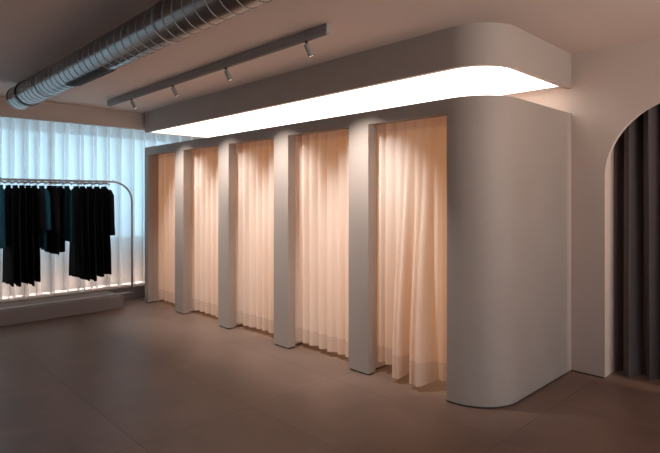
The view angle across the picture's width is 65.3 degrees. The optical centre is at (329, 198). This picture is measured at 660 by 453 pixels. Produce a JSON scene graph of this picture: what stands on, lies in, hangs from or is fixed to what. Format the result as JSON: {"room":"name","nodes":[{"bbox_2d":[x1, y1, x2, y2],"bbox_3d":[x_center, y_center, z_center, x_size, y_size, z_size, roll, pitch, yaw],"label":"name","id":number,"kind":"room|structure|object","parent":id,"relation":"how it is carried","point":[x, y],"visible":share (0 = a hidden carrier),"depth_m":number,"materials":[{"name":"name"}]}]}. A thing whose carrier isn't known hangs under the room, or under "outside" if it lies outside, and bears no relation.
{"room":"clothing store","nodes":[
{"label":"clothing store","id":0,"kind":"room"},
{"bbox_2d":[0,283,144,303],"bbox_3d":[-6.550,1.505,5.282,11.920,0.190,0.500,0,0,-44],"label":"trim","id":1,"kind":"structure","parent":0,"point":[138,288],"depth_m":8.04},
{"bbox_2d":[154,124,385,367],"bbox_3d":[-0.725,0.401,6.864,1.345,2.371,4.560,0,0,-44],"label":"wall partitions","id":2,"kind":"structure","parent":0,"point":[378,364],"depth_m":7.23,"materials":[{"name":"paint"}]},
{"bbox_2d":[0,297,659,452],"bbox_3d":[-1.651,1.660,1.637,14.500,0.120,13.250,0,0,-44],"label":"floor","id":3,"kind":"structure","parent":0,"point":[141,376],"depth_m":4.04,"materials":[{"name":"tile"}]},
{"bbox_2d":[0,291,123,326],"bbox_3d":[-4.886,1.510,6.101,4.650,0.180,0.625,0,0,-44],"label":"plinth","id":4,"kind":"object","parent":3,"relation":"on","point":[26,314],"visible":0.96,"depth_m":6.98,"materials":[{"name":"grey concrete"}]},
{"bbox_2d":[0,178,132,309],"bbox_3d":[-4.515,0.572,6.289,4.285,1.694,0.040,0,0,-44],"label":"rail","id":5,"kind":"object","parent":3,"relation":"on","point":[9,179],"visible":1,"depth_m":7.37,"materials":[{"name":"metal"}]},
{"bbox_3d":[-4.211,-0.227,6.582,0.024,0.076,0.433,0,0,-44],"label":"clothes hanger","id":6,"kind":"object","parent":5,"relation":"hanging from","visible":0},
{"bbox_2d":[0,185,4,248],"bbox_3d":[-4.210,0.235,6.581,0.060,0.818,0.409,0,0,-44],"label":"dress","id":7,"kind":"object","parent":6,"relation":"hanging from","point":[2,220],"visible":1,"depth_m":6.46,"materials":[{"name":"teal fabric"}]},
{"bbox_3d":[-4.150,-0.227,6.641,0.024,0.076,0.433,0,0,-44],"label":"clothes hanger","id":8,"kind":"object","parent":5,"relation":"hanging from","visible":0},
{"bbox_2d":[2,185,13,286],"bbox_3d":[-4.150,0.469,6.641,0.060,1.287,0.573,0,0,-44],"label":"dress","id":9,"kind":"object","parent":8,"relation":"hanging from","point":[8,251],"visible":0.84,"depth_m":6.56,"materials":[{"name":"black fabric"}]},
{"bbox_2d":[0,0,659,112],"bbox_3d":[-1.651,-1.397,1.637,14.500,0.120,13.250,0,0,-44],"label":"ceiling","id":10,"kind":"structure","parent":0,"point":[35,35],"depth_m":4.10,"materials":[{"name":"paint"}]},
{"bbox_2d":[0,96,144,129],"bbox_3d":[-6.227,-1.208,4.948,11.920,0.257,0.070,0,0,-44],"label":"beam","id":11,"kind":"structure","parent":10,"relation":"attached to","point":[43,111],"depth_m":7.40,"materials":[{"name":"paint"}]},
{"bbox_2d":[0,117,200,300],"bbox_3d":[-4.845,0.034,6.669,7.497,2.702,0.211,0,0,-44],"label":"sheer curtain","id":12,"kind":"object","parent":10,"relation":"hanging from","point":[31,149],"visible":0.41,"depth_m":7.72,"materials":[{"name":"white fabric"}]},
{"bbox_2d":[6,0,271,109],"bbox_3d":[-0.697,-1.185,3.057,0.285,0.305,8.374,0,0,-45],"label":"spiral duct","id":13,"kind":"object","parent":10,"relation":"attached to","point":[166,23],"visible":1,"depth_m":3.68,"materials":[{"name":"metal"}]},
{"bbox_2d":[65,68,116,86],"bbox_3d":[-2.098,-1.057,4.494,0.138,0.042,0.820,0,0,-45],"label":"grille","id":14,"kind":"object","parent":13,"relation":"attached to","point":[87,75],"depth_m":4.42,"materials":[{"name":"black metal"}]},
{"bbox_2d":[107,23,330,106],"bbox_3d":[-1.525,-1.298,5.507,0.045,0.078,4.360,0,0,-44],"label":"track","id":15,"kind":"object","parent":10,"relation":"attached to","point":[325,29],"visible":1,"depth_m":4.82,"materials":[{"name":"metal"}]},
{"bbox_2d":[130,99,136,108],"bbox_3d":[-2.500,-1.199,6.551,0.084,0.119,0.047,0,0,-44],"label":"track spotlight","id":16,"kind":"object","parent":15,"relation":"attached to","point":[131,101],"visible":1,"depth_m":6.53,"materials":[{"name":"white metal"}]},
{"bbox_2d":[171,85,177,96],"bbox_3d":[-1.735,-1.199,5.760,0.084,0.119,0.047,0,0,-44],"label":"track spotlight","id":17,"kind":"object","parent":15,"relation":"attached to","point":[173,89],"visible":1,"depth_m":5.74,"materials":[{"name":"white metal"}]},
{"bbox_2d":[224,68,231,80],"bbox_3d":[-0.985,-1.199,4.983,0.084,0.119,0.047,0,0,-44],"label":"track spotlight","id":18,"kind":"object","parent":15,"relation":"attached to","point":[227,73],"visible":1,"depth_m":4.97,"materials":[{"name":"white metal"}]},
{"bbox_2d":[304,41,312,56],"bbox_3d":[-0.172,-1.199,4.142,0.084,0.119,0.047,0,0,-44],"label":"track spotlight","id":19,"kind":"object","parent":15,"relation":"attached to","point":[307,46],"visible":1,"depth_m":4.12,"materials":[{"name":"white metal"}]},
{"bbox_2d":[615,104,659,379],"bbox_3d":[3.413,0.136,3.918,0.215,2.905,2.280,0,0,-44],"label":"velvet curtain","id":20,"kind":"object","parent":10,"relation":"hanging from","point":[637,149],"visible":0.81,"depth_m":4.62,"materials":[{"name":"grey fabric"}]},
{"bbox_2d":[145,95,570,406],"bbox_3d":[-0.315,0.401,6.367,1.445,2.371,5.844,0,0,-44],"label":"wall","id":21,"kind":"structure","parent":0,"point":[509,158],"depth_m":4.33,"materials":[{"name":"white paint"}]},
{"bbox_2d":[146,300,604,407],"bbox_3d":[1.368,1.593,4.659,1.473,0.014,12.800,0,0,-44],"label":"baseboard","id":22,"kind":"structure","parent":21,"relation":"attached to","point":[159,300],"depth_m":4.67,"materials":[{"name":"white paint"}]},
{"bbox_2d":[145,22,570,137],"bbox_3d":[-0.315,-1.177,6.367,1.445,0.320,5.844,0,0,-44],"label":"ceiling","id":23,"kind":"structure","parent":0,"point":[486,43],"depth_m":4.57,"materials":[{"name":"white paint"}]},
{"bbox_2d":[154,66,557,136],"bbox_3d":[-0.341,-1.038,6.343,1.276,0.017,5.746,0,0,-44],"label":"recessed light","id":24,"kind":"object","parent":23,"relation":"in","point":[477,80],"visible":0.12,"depth_m":5.20,"materials":[{"name":"white plastic"}]},
{"bbox_2d":[505,37,659,376],"bbox_3d":[1.889,0.124,5.162,0.050,2.923,12.800,0,0,-44],"label":"wall","id":25,"kind":"structure","parent":0,"point":[612,86],"depth_m":4.63,"materials":[{"name":"paint"}]},
{"bbox_2d":[606,145,614,376],"bbox_3d":[2.996,0.132,5.224,1.630,2.937,0.150,0,0,-44],"label":"wall","id":26,"kind":"structure","parent":0,"point":[611,164],"depth_m":4.71,"materials":[{"name":"paint"}]},
{"bbox_3d":[-0.272,-0.757,6.395,1.345,0.045,5.624,0,0,-44],"label":"ceiling","id":27,"kind":"structure","parent":0,"visible":0},
{"bbox_3d":[-1.596,-0.717,6.879,0.035,0.035,0.988,0,0,-44],"label":"track","id":28,"kind":"object","parent":27,"relation":"attached to","visible":0},
{"bbox_2d":[192,147,217,316],"bbox_3d":[-1.595,0.435,6.880,0.081,2.227,0.948,0,0,-44],"label":"curtain","id":29,"kind":"object","parent":28,"relation":"hanging from","point":[204,161],"visible":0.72,"depth_m":7.00,"materials":[{"name":"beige fabric"}]},
{"bbox_3d":[-0.813,-0.717,6.069,0.035,0.035,0.996,0,0,-44],"label":"track","id":30,"kind":"object","parent":27,"relation":"attached to","visible":0},
{"bbox_2d":[236,139,273,332],"bbox_3d":[-0.812,0.435,6.071,0.072,2.227,0.956,0,0,-44],"label":"curtain","id":31,"kind":"object","parent":30,"relation":"hanging from","point":[254,160],"visible":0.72,"depth_m":6.17,"materials":[{"name":"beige fabric"}]},
{"bbox_3d":[-0.022,-0.717,5.250,0.035,0.035,0.991,0,0,-44],"label":"track","id":32,"kind":"object","parent":27,"relation":"attached to","visible":0},
{"bbox_2d":[295,129,348,356],"bbox_3d":[-0.021,0.435,5.251,0.075,2.227,0.951,0,0,-44],"label":"curtain","id":33,"kind":"object","parent":32,"relation":"hanging from","point":[322,159],"visible":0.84,"depth_m":5.29,"materials":[{"name":"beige fabric"}]},
{"bbox_3d":[-3.557,-0.227,7.215,0.024,0.076,0.433,0,0,-44],"label":"clothes hanger","id":34,"kind":"object","parent":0,"visible":0},
{"bbox_2d":[69,186,83,279],"bbox_3d":[-3.563,0.470,7.219,0.062,1.289,0.609,0,0,-44],"label":"coat","id":35,"kind":"object","parent":34,"relation":"hanging from","point":[76,257],"visible":0.87,"depth_m":7.14,"materials":[{"name":"black fabric"}]},
{"bbox_3d":[-3.496,-0.227,7.274,0.024,0.076,0.433,0,0,-44],"label":"clothes hanger","id":36,"kind":"object","parent":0,"visible":0},
{"bbox_2d":[80,186,89,280],"bbox_3d":[-3.494,0.486,7.273,0.062,1.320,0.616,0,0,-44],"label":"coat","id":37,"kind":"object","parent":36,"relation":"hanging from","point":[85,228],"visible":0.57,"depth_m":7.14,"materials":[{"name":"black fabric"}]},
{"bbox_3d":[-3.431,-0.227,7.336,0.024,0.076,0.433,0,0,-44],"label":"clothes hanger","id":38,"kind":"object","parent":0,"visible":0},
{"bbox_2d":[86,186,96,281],"bbox_3d":[-3.432,0.491,7.335,0.062,1.329,0.547,0,0,-44],"label":"coat","id":39,"kind":"object","parent":38,"relation":"hanging from","point":[91,192],"visible":0.65,"depth_m":7.20,"materials":[{"name":"black fabric"}]},
{"bbox_3d":[-3.356,-0.227,7.409,0.024,0.076,0.433,0,0,-44],"label":"clothes hanger","id":40,"kind":"object","parent":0,"visible":0},
{"bbox_2d":[93,186,103,276],"bbox_3d":[-3.360,0.469,7.413,0.060,1.286,0.569,0,0,-44],"label":"coat","id":41,"kind":"object","parent":40,"relation":"hanging from","point":[98,192],"visible":0.55,"depth_m":7.29,"materials":[{"name":"black fabric"}]},
{"bbox_3d":[-3.284,-0.227,7.479,0.024,0.076,0.433,0,0,-44],"label":"clothes hanger","id":42,"kind":"object","parent":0,"visible":0},
{"bbox_2d":[101,186,114,273],"bbox_3d":[-3.276,0.460,7.487,0.100,1.267,0.601,0,0,-44],"label":"coat","id":43,"kind":"object","parent":42,"relation":"hanging from","point":[108,196],"visible":0.63,"depth_m":7.33,"materials":[{"name":"black fabric"}]},
{"bbox_3d":[-3.870,-0.227,6.912,0.024,0.076,0.433,0,0,-44],"label":"clothes hanger","id":44,"kind":"object","parent":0,"visible":0},
{"bbox_2d":[39,185,51,249],"bbox_3d":[-3.863,0.261,6.919,0.099,0.870,0.521,0,0,-44],"label":"blouse","id":45,"kind":"object","parent":44,"relation":"hanging from","point":[47,201],"visible":0.41,"depth_m":6.76,"materials":[{"name":"teal fabric"}]},
{"bbox_3d":[-4.093,-0.227,6.697,0.024,0.076,0.433,0,0,-44],"label":"clothes hanger","id":46,"kind":"object","parent":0,"visible":0},
{"bbox_2d":[12,185,20,286],"bbox_3d":[-4.096,0.474,6.700,0.060,1.297,0.569,0,0,-44],"label":"dress","id":47,"kind":"object","parent":46,"relation":"hanging from","point":[16,191],"visible":0.69,"depth_m":6.57,"materials":[{"name":"black fabric"}]},
{"bbox_3d":[-4.039,-0.227,6.749,0.024,0.076,0.433,0,0,-44],"label":"clothes hanger","id":48,"kind":"object","parent":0,"visible":0},
{"bbox_2d":[19,185,27,284],"bbox_3d":[-4.037,0.465,6.747,0.060,1.278,0.573,0,0,-44],"label":"dress","id":49,"kind":"object","parent":48,"relation":"hanging from","point":[23,192],"visible":0.62,"depth_m":6.62,"materials":[{"name":"black fabric"}]},
{"bbox_3d":[-3.985,-0.227,6.801,0.024,0.076,0.433,0,0,-44],"label":"clothes hanger","id":50,"kind":"object","parent":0,"visible":0},
{"bbox_2d":[25,185,34,285],"bbox_3d":[-3.985,0.480,6.801,0.060,1.309,0.550,0,0,-44],"label":"dress","id":51,"kind":"object","parent":50,"relation":"hanging from","point":[30,230],"visible":0.66,"depth_m":6.67,"materials":[{"name":"black fabric"}]},
{"bbox_3d":[-3.935,-0.227,6.850,0.024,0.076,0.433,0,0,-44],"label":"clothes hanger","id":52,"kind":"object","parent":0,"visible":0},
{"bbox_2d":[31,185,44,281],"bbox_3d":[-3.929,0.460,6.856,0.101,1.268,0.601,0,0,-44],"label":"dress","id":53,"kind":"object","parent":52,"relation":"hanging from","point":[38,197],"visible":0.59,"depth_m":6.68,"materials":[{"name":"black fabric"}]},
{"bbox_3d":[-2.372,-0.717,7.682,0.035,0.035,0.955,0,0,-44],"label":"track","id":54,"kind":"object","parent":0,"visible":0},
{"bbox_2d":[158,152,174,302],"bbox_3d":[-2.370,0.435,7.684,0.072,2.227,0.915,0,0,-44],"label":"curtain","id":55,"kind":"object","parent":54,"relation":"hanging from","point":[166,162],"visible":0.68,"depth_m":7.76,"materials":[{"name":"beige fabric"}]},
{"bbox_3d":[0.745,-0.717,4.457,0.035,0.035,0.925,0,0,-44],"label":"track","id":56,"kind":"object","parent":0,"visible":0},
{"bbox_2d":[377,116,446,386],"bbox_3d":[0.702,0.440,4.417,0.232,2.237,0.889,0,0,-44],"label":"curtain","id":57,"kind":"object","parent":56,"relation":"hanging from","point":[411,155],"visible":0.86,"depth_m":4.43,"materials":[{"name":"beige fabric"}]},
{"bbox_3d":[-3.802,-0.227,6.978,0.024,0.076,0.433,0,0,-44],"label":"clothes hanger","id":58,"kind":"object","parent":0,"visible":0},
{"bbox_2d":[44,186,60,253],"bbox_3d":[-3.795,0.286,6.985,0.097,0.920,0.601,0,0,-44],"label":"jacket","id":59,"kind":"object","parent":58,"relation":"hanging from","point":[55,208],"visible":0.52,"depth_m":6.82,"materials":[{"name":"black fabric"}]},
{"bbox_3d":[-3.758,-0.227,7.020,0.024,0.076,0.433,0,0,-44],"label":"clothes hanger","id":60,"kind":"object","parent":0,"visible":0},
{"bbox_2d":[52,186,59,254],"bbox_3d":[-3.759,0.297,7.020,0.060,0.941,0.456,0,0,-44],"label":"jacket","id":61,"kind":"object","parent":60,"relation":"hanging from","point":[57,236],"visible":0.35,"depth_m":6.88,"materials":[{"name":"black fabric"}]},
{"bbox_3d":[-3.708,-0.227,7.069,0.024,0.076,0.433,0,0,-44],"label":"clothes hanger","id":62,"kind":"object","parent":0,"visible":0},
{"bbox_2d":[57,186,64,251],"bbox_3d":[-3.708,0.281,7.069,0.061,0.911,0.458,0,0,-44],"label":"jacket","id":63,"kind":"object","parent":62,"relation":"hanging from","point":[61,189],"visible":0.52,"depth_m":6.94,"materials":[{"name":"black fabric"}]},
{"bbox_3d":[-3.643,-0.227,7.131,0.024,0.076,0.433,0,0,-44],"label":"clothes hanger","id":64,"kind":"object","parent":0,"visible":0},
{"bbox_2d":[64,186,71,242],"bbox_3d":[-3.642,0.215,7.131,0.062,0.778,0.369,0,0,-44],"label":"hanging garment","id":65,"kind":"object","parent":64,"relation":"hanging from","point":[68,225],"visible":0.65,"depth_m":7.04,"materials":[{"name":"teal fabric"}]}
]}

